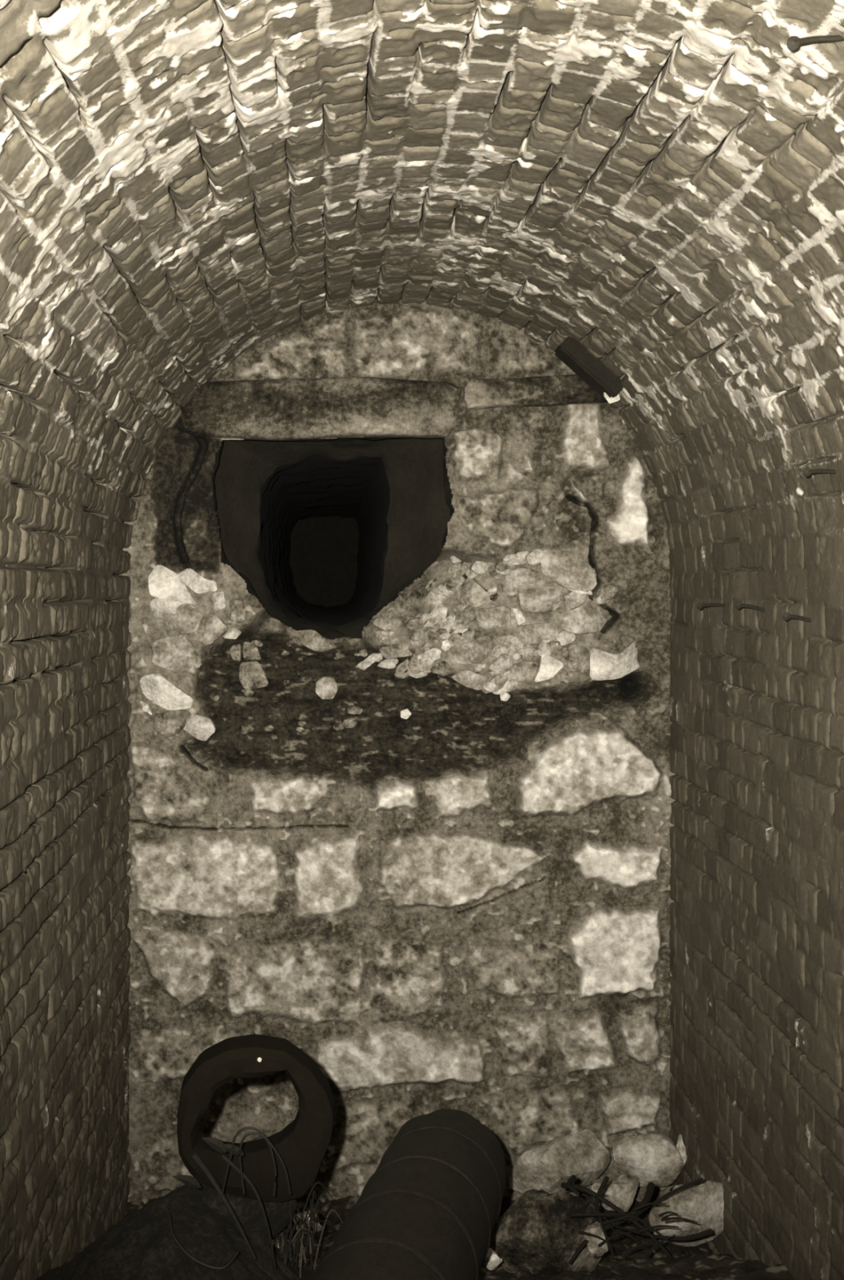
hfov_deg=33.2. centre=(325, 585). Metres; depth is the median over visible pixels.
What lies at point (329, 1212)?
grass stalk
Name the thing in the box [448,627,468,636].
stone fragment
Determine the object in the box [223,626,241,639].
loose stone
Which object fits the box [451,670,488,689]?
rubble stone
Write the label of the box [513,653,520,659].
stone fragment
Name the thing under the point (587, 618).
rubble stone
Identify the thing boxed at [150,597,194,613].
loose stone
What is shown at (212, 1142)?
dry leaf
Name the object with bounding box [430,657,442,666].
stone fragment
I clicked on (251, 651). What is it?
loose stone
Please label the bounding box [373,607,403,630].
rubble stone
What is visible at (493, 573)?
stone fragment
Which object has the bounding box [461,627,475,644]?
stone fragment
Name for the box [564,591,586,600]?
stone fragment
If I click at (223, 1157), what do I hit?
twig
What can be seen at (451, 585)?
stone fragment
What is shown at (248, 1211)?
lump
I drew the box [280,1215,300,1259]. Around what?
grass stalk
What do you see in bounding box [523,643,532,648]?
stone fragment
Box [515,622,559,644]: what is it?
rubble stone
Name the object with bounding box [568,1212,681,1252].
twig
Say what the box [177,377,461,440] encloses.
stone lintel
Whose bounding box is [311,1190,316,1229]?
grass stalk
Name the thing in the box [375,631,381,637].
stone fragment
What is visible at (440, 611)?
rubble stone
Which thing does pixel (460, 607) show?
stone fragment
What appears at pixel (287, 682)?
stone fragment
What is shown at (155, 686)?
loose stone
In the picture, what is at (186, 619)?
loose stone
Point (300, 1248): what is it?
grass stalk
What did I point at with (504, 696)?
pebble
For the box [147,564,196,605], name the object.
loose stone
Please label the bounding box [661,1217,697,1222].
twig
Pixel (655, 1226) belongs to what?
twig
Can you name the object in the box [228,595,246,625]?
loose stone
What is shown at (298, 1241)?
grass stalk
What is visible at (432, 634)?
stone fragment
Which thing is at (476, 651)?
rubble stone
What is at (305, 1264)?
grass stalk
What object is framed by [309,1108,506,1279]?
drain pipe
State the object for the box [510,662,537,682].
rubble stone
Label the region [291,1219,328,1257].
grass stalk
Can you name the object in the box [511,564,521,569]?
stone fragment
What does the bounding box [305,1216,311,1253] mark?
grass stalk
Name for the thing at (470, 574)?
stone fragment
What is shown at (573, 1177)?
twig
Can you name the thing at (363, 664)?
stone fragment
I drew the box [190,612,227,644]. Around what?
loose stone
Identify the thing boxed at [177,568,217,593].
loose stone
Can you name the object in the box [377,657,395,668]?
stone fragment
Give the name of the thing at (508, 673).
stone fragment
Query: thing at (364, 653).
stone fragment
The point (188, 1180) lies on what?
dry leaf
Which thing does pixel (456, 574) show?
stone fragment
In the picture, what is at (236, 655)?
loose stone
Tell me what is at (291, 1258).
grass stalk
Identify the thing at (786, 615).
nail
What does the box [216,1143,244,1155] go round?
dry leaf
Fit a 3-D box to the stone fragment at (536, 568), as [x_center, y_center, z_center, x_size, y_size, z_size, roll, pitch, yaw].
[0.629,-0.066,4.190,0.086,0.065,0.052,0,0,0]
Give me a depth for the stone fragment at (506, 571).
4.20 m
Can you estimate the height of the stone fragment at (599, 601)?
0.039 m
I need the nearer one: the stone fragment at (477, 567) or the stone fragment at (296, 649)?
the stone fragment at (477, 567)
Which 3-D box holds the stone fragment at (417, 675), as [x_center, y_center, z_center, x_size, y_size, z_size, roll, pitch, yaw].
[0.286,0.257,4.276,0.082,0.051,0.046,0,0,0]
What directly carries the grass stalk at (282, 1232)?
on the floor
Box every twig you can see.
[191,1153,256,1259]
[220,1153,275,1268]
[560,1182,671,1256]
[566,1174,579,1195]
[568,1182,655,1264]
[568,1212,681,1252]
[579,1230,618,1249]
[584,1191,604,1205]
[594,1208,617,1237]
[595,1176,615,1259]
[597,1231,631,1247]
[603,1217,637,1224]
[614,1225,713,1240]
[614,1228,648,1250]
[617,1215,640,1221]
[620,1241,655,1257]
[628,1177,704,1222]
[634,1202,666,1211]
[638,1225,679,1233]
[644,1234,675,1256]
[658,1211,678,1217]
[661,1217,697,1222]
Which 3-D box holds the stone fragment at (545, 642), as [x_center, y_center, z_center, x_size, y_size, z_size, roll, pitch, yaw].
[0.662,0.174,4.176,0.063,0.044,0.038,0,0,0]
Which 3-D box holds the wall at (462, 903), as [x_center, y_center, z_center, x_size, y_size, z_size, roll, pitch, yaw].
[0.221,0.592,4.264,1.668,2.916,0.274,0,0,1]
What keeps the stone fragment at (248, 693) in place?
in the wall at (462, 903)
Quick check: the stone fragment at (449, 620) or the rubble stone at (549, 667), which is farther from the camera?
the stone fragment at (449, 620)
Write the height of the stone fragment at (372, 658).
0.064 m
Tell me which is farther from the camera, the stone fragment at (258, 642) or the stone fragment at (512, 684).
the stone fragment at (258, 642)
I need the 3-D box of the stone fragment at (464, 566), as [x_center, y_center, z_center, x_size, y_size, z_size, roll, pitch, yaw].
[0.431,-0.057,4.279,0.046,0.044,0.042,0,0,0]
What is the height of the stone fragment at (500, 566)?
0.060 m
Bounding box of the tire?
[177,1034,334,1202]
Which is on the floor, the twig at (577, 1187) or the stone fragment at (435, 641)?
the twig at (577, 1187)
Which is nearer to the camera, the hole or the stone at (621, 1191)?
the stone at (621, 1191)
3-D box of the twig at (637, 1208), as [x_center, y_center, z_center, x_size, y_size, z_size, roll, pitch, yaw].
[0.725,1.389,3.144,0.072,0.019,0.007,0,0,0]
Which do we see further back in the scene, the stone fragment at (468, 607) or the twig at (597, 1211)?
the stone fragment at (468, 607)
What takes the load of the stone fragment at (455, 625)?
in the wall at (462, 903)
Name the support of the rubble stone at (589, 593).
attached to the wall at (462, 903)
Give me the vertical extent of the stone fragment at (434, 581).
0.051 m
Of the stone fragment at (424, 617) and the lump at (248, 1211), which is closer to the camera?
the lump at (248, 1211)
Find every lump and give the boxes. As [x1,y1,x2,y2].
[164,1178,297,1243]
[603,391,620,403]
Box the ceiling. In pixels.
[0,0,843,573]
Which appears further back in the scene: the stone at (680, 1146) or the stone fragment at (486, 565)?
the stone fragment at (486, 565)
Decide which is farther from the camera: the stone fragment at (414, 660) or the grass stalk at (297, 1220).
the stone fragment at (414, 660)
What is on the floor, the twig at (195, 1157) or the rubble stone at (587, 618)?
the twig at (195, 1157)
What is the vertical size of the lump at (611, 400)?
0.057 m
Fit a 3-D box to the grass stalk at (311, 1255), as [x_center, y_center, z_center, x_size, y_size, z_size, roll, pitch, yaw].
[-0.028,1.257,2.729,0.004,0.128,0.033,0,0,-3]
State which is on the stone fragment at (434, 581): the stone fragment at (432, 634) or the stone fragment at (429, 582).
the stone fragment at (429, 582)
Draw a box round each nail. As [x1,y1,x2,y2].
[697,602,725,609]
[735,601,764,611]
[782,612,811,622]
[786,35,843,51]
[803,467,835,476]
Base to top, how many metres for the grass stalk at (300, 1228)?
0.060 m
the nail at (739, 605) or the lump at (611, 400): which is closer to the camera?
the nail at (739, 605)
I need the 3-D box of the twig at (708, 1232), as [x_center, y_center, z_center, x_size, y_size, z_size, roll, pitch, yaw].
[0.775,1.486,3.234,0.233,0.046,0.020,0,0,-4]
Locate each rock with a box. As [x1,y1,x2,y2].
[493,1189,607,1275]
[648,1180,724,1246]
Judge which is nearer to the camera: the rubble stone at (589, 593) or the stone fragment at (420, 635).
the rubble stone at (589, 593)
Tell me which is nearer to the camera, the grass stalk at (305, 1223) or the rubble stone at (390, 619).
the grass stalk at (305, 1223)
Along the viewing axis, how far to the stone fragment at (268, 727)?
4.22 m
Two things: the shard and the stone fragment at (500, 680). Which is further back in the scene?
the shard
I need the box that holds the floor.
[35,1190,795,1279]
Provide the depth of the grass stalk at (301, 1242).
2.70 m
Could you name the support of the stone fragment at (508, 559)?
in the wall at (462, 903)
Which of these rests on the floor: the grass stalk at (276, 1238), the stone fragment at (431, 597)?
the grass stalk at (276, 1238)
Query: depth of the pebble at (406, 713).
4.22 m
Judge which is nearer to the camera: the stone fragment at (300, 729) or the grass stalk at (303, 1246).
the grass stalk at (303, 1246)
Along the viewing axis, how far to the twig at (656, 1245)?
3.13 m
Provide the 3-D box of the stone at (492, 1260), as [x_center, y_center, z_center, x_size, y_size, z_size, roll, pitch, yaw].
[0.363,1.484,3.102,0.052,0.037,0.048,0,0,0]
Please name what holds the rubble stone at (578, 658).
attached to the wall at (462, 903)
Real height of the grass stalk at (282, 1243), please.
0.107 m
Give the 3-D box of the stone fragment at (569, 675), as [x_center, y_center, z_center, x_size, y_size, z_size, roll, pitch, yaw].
[0.720,0.268,4.172,0.032,0.028,0.034,0,0,0]
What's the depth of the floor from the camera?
2.58 m
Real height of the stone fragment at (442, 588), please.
0.047 m
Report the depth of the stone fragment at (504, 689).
4.16 m
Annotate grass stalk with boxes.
[273,1214,295,1252]
[278,1233,281,1257]
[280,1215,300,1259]
[280,1231,284,1257]
[281,1230,287,1250]
[284,1219,305,1268]
[284,1224,292,1260]
[284,1227,298,1266]
[284,1227,312,1263]
[287,1221,323,1258]
[289,1200,292,1256]
[289,1230,306,1261]
[291,1208,331,1266]
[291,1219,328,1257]
[292,1182,333,1257]
[292,1216,306,1262]
[293,1212,306,1268]
[294,1206,311,1270]
[296,1207,313,1255]
[297,1229,306,1266]
[298,1245,305,1277]
[304,1194,333,1253]
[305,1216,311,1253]
[309,1198,312,1270]
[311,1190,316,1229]
[311,1216,318,1254]
[313,1208,342,1269]
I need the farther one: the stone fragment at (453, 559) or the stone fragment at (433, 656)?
the stone fragment at (453, 559)
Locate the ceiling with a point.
(655, 186)
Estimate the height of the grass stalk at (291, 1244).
0.109 m
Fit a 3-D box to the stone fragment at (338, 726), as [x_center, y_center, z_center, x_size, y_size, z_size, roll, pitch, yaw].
[0.044,0.426,4.250,0.038,0.025,0.026,0,0,22]
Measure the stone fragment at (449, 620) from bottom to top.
0.053 m
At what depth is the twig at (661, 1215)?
3.13 m
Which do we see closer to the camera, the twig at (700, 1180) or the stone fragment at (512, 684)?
the twig at (700, 1180)
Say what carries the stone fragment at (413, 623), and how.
in the wall at (462, 903)
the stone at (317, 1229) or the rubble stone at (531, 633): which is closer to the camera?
the stone at (317, 1229)
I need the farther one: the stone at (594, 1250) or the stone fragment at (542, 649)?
the stone fragment at (542, 649)
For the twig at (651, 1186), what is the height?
0.118 m
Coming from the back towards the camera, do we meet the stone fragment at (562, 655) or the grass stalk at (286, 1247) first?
the stone fragment at (562, 655)
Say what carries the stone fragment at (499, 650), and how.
on the stone fragment at (503, 664)
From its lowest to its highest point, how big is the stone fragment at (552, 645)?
0.042 m
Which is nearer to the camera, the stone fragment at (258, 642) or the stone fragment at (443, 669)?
the stone fragment at (443, 669)
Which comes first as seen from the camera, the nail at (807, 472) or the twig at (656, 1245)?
the nail at (807, 472)
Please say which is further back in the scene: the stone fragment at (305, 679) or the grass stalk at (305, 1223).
the stone fragment at (305, 679)
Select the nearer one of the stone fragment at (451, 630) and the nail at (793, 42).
the nail at (793, 42)
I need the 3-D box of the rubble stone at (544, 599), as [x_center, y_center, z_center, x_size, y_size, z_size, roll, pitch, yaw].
[0.632,0.041,4.163,0.122,0.077,0.047,0,0,0]
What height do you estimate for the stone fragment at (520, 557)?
0.049 m
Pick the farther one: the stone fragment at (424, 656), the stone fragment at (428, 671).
the stone fragment at (428, 671)
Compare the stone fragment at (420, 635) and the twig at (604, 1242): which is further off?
the stone fragment at (420, 635)
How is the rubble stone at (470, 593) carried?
in the wall at (462, 903)
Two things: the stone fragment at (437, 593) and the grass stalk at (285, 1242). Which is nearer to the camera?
the grass stalk at (285, 1242)
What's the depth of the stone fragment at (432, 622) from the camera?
4.21 m
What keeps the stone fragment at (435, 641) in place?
on the stone fragment at (424, 656)
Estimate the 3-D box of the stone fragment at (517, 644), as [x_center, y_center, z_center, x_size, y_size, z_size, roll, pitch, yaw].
[0.549,0.172,4.184,0.073,0.047,0.048,0,0,0]
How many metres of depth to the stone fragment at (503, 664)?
4.15 m
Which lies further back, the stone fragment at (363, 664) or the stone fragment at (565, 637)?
the stone fragment at (363, 664)
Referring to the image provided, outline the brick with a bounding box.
[554,336,623,400]
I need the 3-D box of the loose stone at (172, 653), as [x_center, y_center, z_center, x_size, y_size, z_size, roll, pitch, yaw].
[-0.445,0.197,4.164,0.157,0.116,0.073,0,0,-21]
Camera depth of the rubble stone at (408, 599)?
4.30 m
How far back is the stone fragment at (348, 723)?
4.23 m
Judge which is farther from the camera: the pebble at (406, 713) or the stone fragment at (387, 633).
the stone fragment at (387, 633)
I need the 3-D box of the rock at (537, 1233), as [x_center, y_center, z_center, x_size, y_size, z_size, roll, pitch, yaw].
[0.533,1.524,3.326,0.256,0.231,0.211,0,0,17]
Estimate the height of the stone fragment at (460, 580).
0.053 m
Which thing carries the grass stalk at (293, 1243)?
on the floor
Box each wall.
[0,567,131,1279]
[118,297,675,1204]
[669,568,843,1279]
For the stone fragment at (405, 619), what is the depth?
4.27 m
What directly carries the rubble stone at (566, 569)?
on the rubble stone at (589, 593)
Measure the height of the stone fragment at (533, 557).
0.047 m
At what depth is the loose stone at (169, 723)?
4.14 m
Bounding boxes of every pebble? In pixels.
[400,708,411,719]
[441,639,450,651]
[500,692,510,701]
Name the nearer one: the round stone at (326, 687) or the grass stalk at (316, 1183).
the grass stalk at (316, 1183)
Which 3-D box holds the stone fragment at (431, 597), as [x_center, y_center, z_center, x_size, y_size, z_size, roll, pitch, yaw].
[0.344,0.034,4.274,0.089,0.070,0.052,0,0,0]
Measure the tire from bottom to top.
0.294 m
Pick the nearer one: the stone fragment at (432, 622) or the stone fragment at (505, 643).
the stone fragment at (505, 643)
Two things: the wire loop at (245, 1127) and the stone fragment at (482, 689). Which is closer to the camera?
the wire loop at (245, 1127)
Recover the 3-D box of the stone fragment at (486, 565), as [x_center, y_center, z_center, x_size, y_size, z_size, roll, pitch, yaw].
[0.488,-0.068,4.240,0.053,0.049,0.046,0,0,0]
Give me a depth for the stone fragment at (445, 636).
4.20 m
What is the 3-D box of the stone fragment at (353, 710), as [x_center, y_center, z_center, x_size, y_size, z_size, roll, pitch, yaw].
[0.089,0.378,4.256,0.047,0.028,0.031,0,0,0]
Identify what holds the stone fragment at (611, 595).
on the stone fragment
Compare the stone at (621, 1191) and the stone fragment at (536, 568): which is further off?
the stone fragment at (536, 568)
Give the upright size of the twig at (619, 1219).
0.013 m
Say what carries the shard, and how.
on the wall at (462, 903)
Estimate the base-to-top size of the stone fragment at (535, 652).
0.021 m
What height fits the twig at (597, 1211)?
0.065 m
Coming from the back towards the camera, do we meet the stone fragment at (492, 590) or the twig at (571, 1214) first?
the stone fragment at (492, 590)
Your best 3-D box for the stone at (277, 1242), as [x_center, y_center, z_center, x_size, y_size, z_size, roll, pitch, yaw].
[-0.090,1.355,2.858,0.057,0.044,0.056,0,0,0]
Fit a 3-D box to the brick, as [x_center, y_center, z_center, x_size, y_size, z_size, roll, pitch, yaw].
[0.742,-0.610,3.960,0.183,0.172,0.112,0,0,0]
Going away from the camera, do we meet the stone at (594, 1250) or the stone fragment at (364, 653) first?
the stone at (594, 1250)
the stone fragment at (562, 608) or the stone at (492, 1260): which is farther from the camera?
the stone fragment at (562, 608)
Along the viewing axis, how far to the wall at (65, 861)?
3.11 m
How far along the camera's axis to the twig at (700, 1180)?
3.31 m
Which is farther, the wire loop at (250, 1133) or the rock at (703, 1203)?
the rock at (703, 1203)
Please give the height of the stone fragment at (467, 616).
0.042 m
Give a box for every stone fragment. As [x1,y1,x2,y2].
[209,693,218,701]
[229,644,239,652]
[239,724,253,733]
[240,688,253,697]
[250,640,262,646]
[263,724,274,731]
[281,649,288,655]
[282,680,292,685]
[286,638,294,646]
[292,647,302,651]
[296,726,304,732]
[297,720,306,726]
[298,675,311,684]
[333,722,345,730]
[342,719,357,728]
[347,706,363,714]
[355,659,371,670]
[359,648,367,657]
[364,653,382,663]
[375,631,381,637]
[377,629,395,641]
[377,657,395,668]
[392,657,398,664]
[395,658,408,678]
[400,615,413,623]
[406,617,423,629]
[406,668,427,678]
[407,647,429,673]
[409,626,432,647]
[412,658,431,670]
[413,613,431,623]
[417,648,441,671]
[422,617,439,627]
[422,669,431,673]
[424,588,446,605]
[425,578,433,588]
[426,577,438,591]
[427,618,444,640]
[427,653,440,660]
[429,638,439,645]
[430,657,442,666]
[431,661,455,675]
[434,590,447,597]
[435,582,453,595]
[435,628,450,639]
[439,625,449,639]
[442,613,455,626]
[445,577,466,591]
[447,562,464,574]
[448,576,465,593]
[448,627,462,635]
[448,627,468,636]
[448,633,463,646]
[449,555,461,564]
[452,569,462,577]
[452,619,466,629]
[453,603,464,612]
[453,609,476,624]
[460,562,468,569]
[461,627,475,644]
[463,605,472,610]
[466,570,476,578]
[471,561,485,574]
[475,663,485,671]
[480,687,489,693]
[483,561,494,570]
[483,680,498,693]
[485,672,507,692]
[487,564,505,578]
[487,586,497,595]
[488,644,510,657]
[488,653,514,675]
[492,680,509,694]
[494,558,510,571]
[495,568,514,574]
[497,635,523,650]
[501,639,509,646]
[502,554,515,569]
[503,669,513,679]
[504,642,516,655]
[506,679,518,692]
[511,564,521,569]
[512,551,528,565]
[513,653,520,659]
[515,645,535,659]
[522,560,542,573]
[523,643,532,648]
[524,549,542,564]
[533,649,538,656]
[537,640,558,656]
[538,638,558,647]
[546,640,560,654]
[551,647,568,663]
[555,596,567,613]
[555,630,575,645]
[555,671,572,683]
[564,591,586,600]
[564,594,587,610]
[564,671,573,679]
[592,585,618,604]
[594,584,617,601]
[596,593,604,604]
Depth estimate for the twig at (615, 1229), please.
3.13 m
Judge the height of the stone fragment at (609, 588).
0.058 m
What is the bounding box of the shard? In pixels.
[295,629,340,652]
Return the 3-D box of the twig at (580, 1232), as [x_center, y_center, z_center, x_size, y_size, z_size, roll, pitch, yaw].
[0.613,1.470,3.158,0.088,0.043,0.007,0,0,0]
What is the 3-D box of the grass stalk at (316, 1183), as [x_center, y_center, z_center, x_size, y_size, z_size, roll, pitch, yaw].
[-0.025,1.207,2.685,0.084,0.133,0.007,0,0,-23]
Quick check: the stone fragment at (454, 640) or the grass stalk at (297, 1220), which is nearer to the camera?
the grass stalk at (297, 1220)
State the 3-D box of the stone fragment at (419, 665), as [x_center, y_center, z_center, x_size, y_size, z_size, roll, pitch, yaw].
[0.302,0.225,4.215,0.092,0.060,0.058,0,0,0]
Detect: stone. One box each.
[139,672,192,711]
[140,701,151,715]
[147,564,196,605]
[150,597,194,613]
[151,634,201,671]
[152,603,203,635]
[152,710,186,737]
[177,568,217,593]
[183,715,215,741]
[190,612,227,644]
[212,591,226,611]
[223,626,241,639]
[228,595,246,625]
[230,644,240,661]
[239,661,268,689]
[243,641,260,660]
[271,1240,293,1259]
[293,1208,322,1234]
[315,676,337,699]
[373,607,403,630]
[379,640,413,658]
[398,589,421,609]
[428,603,447,619]
[448,635,493,663]
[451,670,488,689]
[457,577,489,607]
[475,605,511,629]
[483,1248,502,1270]
[496,568,541,595]
[508,1128,611,1194]
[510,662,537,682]
[512,608,525,625]
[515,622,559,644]
[519,586,559,612]
[534,653,564,681]
[541,550,596,591]
[562,600,608,634]
[567,588,592,595]
[567,643,590,672]
[582,1221,608,1257]
[590,642,639,680]
[590,1174,639,1212]
[612,1129,684,1186]
[675,1133,687,1164]
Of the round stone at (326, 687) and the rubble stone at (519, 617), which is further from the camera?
the round stone at (326, 687)
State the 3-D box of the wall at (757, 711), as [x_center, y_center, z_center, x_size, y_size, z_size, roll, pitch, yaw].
[1.032,1.008,1.732,0.035,2.083,5.065,0,0,0]
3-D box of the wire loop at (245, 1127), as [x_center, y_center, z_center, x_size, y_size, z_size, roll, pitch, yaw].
[-0.124,1.022,2.500,0.125,0.120,0.004,0,0,0]
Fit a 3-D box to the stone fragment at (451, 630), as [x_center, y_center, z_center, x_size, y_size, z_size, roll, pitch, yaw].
[0.391,0.135,4.211,0.068,0.046,0.043,0,0,29]
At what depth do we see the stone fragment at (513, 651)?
4.16 m
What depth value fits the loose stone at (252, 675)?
4.26 m
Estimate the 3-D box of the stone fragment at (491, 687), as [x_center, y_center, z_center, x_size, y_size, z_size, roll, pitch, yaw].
[0.496,0.297,4.167,0.061,0.041,0.036,0,0,0]
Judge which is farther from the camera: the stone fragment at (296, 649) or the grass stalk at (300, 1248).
the stone fragment at (296, 649)
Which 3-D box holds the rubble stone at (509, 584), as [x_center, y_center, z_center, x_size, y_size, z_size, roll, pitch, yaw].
[0.574,-0.010,4.178,0.135,0.082,0.046,0,0,5]
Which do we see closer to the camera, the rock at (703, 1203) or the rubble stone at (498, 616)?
the rock at (703, 1203)
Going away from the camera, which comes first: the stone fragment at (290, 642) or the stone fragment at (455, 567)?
the stone fragment at (455, 567)
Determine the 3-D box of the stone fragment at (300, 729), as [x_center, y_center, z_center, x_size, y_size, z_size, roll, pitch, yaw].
[-0.078,0.434,4.247,0.027,0.016,0.022,0,0,0]
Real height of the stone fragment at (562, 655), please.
0.058 m
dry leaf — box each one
[172,1174,201,1188]
[201,1137,226,1153]
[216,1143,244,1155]
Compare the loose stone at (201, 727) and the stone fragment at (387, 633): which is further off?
the stone fragment at (387, 633)
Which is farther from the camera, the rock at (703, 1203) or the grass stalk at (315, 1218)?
the rock at (703, 1203)
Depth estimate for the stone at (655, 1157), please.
3.92 m
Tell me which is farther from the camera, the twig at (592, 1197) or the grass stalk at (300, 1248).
the twig at (592, 1197)
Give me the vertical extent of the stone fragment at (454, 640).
0.062 m
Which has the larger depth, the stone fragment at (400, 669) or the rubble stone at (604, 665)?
the stone fragment at (400, 669)
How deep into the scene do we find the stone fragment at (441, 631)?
4.20 m
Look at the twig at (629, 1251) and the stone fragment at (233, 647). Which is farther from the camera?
the stone fragment at (233, 647)
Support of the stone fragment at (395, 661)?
in the wall at (462, 903)
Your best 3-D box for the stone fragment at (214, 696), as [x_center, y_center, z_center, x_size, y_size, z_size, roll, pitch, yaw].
[-0.337,0.342,4.253,0.043,0.029,0.037,0,0,-20]
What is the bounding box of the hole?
[211,436,454,644]
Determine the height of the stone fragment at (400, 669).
0.068 m
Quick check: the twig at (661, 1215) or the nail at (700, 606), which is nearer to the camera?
the twig at (661, 1215)
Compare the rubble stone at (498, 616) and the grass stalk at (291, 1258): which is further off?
the rubble stone at (498, 616)
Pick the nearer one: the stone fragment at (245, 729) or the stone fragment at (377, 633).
the stone fragment at (245, 729)
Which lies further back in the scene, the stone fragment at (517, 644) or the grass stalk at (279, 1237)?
the stone fragment at (517, 644)
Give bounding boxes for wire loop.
[167,1213,239,1270]
[222,1126,291,1194]
[238,1132,276,1196]
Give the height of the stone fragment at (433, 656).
0.028 m
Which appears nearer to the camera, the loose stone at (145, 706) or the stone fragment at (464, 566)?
the loose stone at (145, 706)
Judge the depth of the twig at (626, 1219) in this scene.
3.15 m
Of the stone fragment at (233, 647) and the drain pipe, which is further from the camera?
the stone fragment at (233, 647)
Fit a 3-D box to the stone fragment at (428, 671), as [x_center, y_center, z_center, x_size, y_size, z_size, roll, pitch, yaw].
[0.309,0.254,4.255,0.038,0.028,0.027,0,0,0]
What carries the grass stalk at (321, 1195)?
on the floor
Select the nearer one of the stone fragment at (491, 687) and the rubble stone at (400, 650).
the stone fragment at (491, 687)
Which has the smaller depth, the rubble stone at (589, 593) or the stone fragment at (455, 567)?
the rubble stone at (589, 593)
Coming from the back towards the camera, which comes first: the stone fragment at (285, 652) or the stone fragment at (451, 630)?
the stone fragment at (285, 652)
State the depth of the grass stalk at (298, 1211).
2.74 m
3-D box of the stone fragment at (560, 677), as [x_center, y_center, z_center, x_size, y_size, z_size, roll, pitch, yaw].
[0.698,0.273,4.173,0.064,0.034,0.033,0,0,12]
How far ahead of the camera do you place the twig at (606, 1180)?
3.20 m
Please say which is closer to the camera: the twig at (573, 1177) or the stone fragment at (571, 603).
the twig at (573, 1177)
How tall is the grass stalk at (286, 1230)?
0.080 m
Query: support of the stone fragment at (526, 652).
in the wall at (462, 903)
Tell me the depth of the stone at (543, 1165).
3.96 m
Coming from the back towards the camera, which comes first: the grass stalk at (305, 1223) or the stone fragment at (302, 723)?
the stone fragment at (302, 723)
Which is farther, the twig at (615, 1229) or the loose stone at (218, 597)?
the loose stone at (218, 597)
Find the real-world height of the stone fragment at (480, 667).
0.026 m
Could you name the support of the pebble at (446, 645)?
attached to the wall at (462, 903)

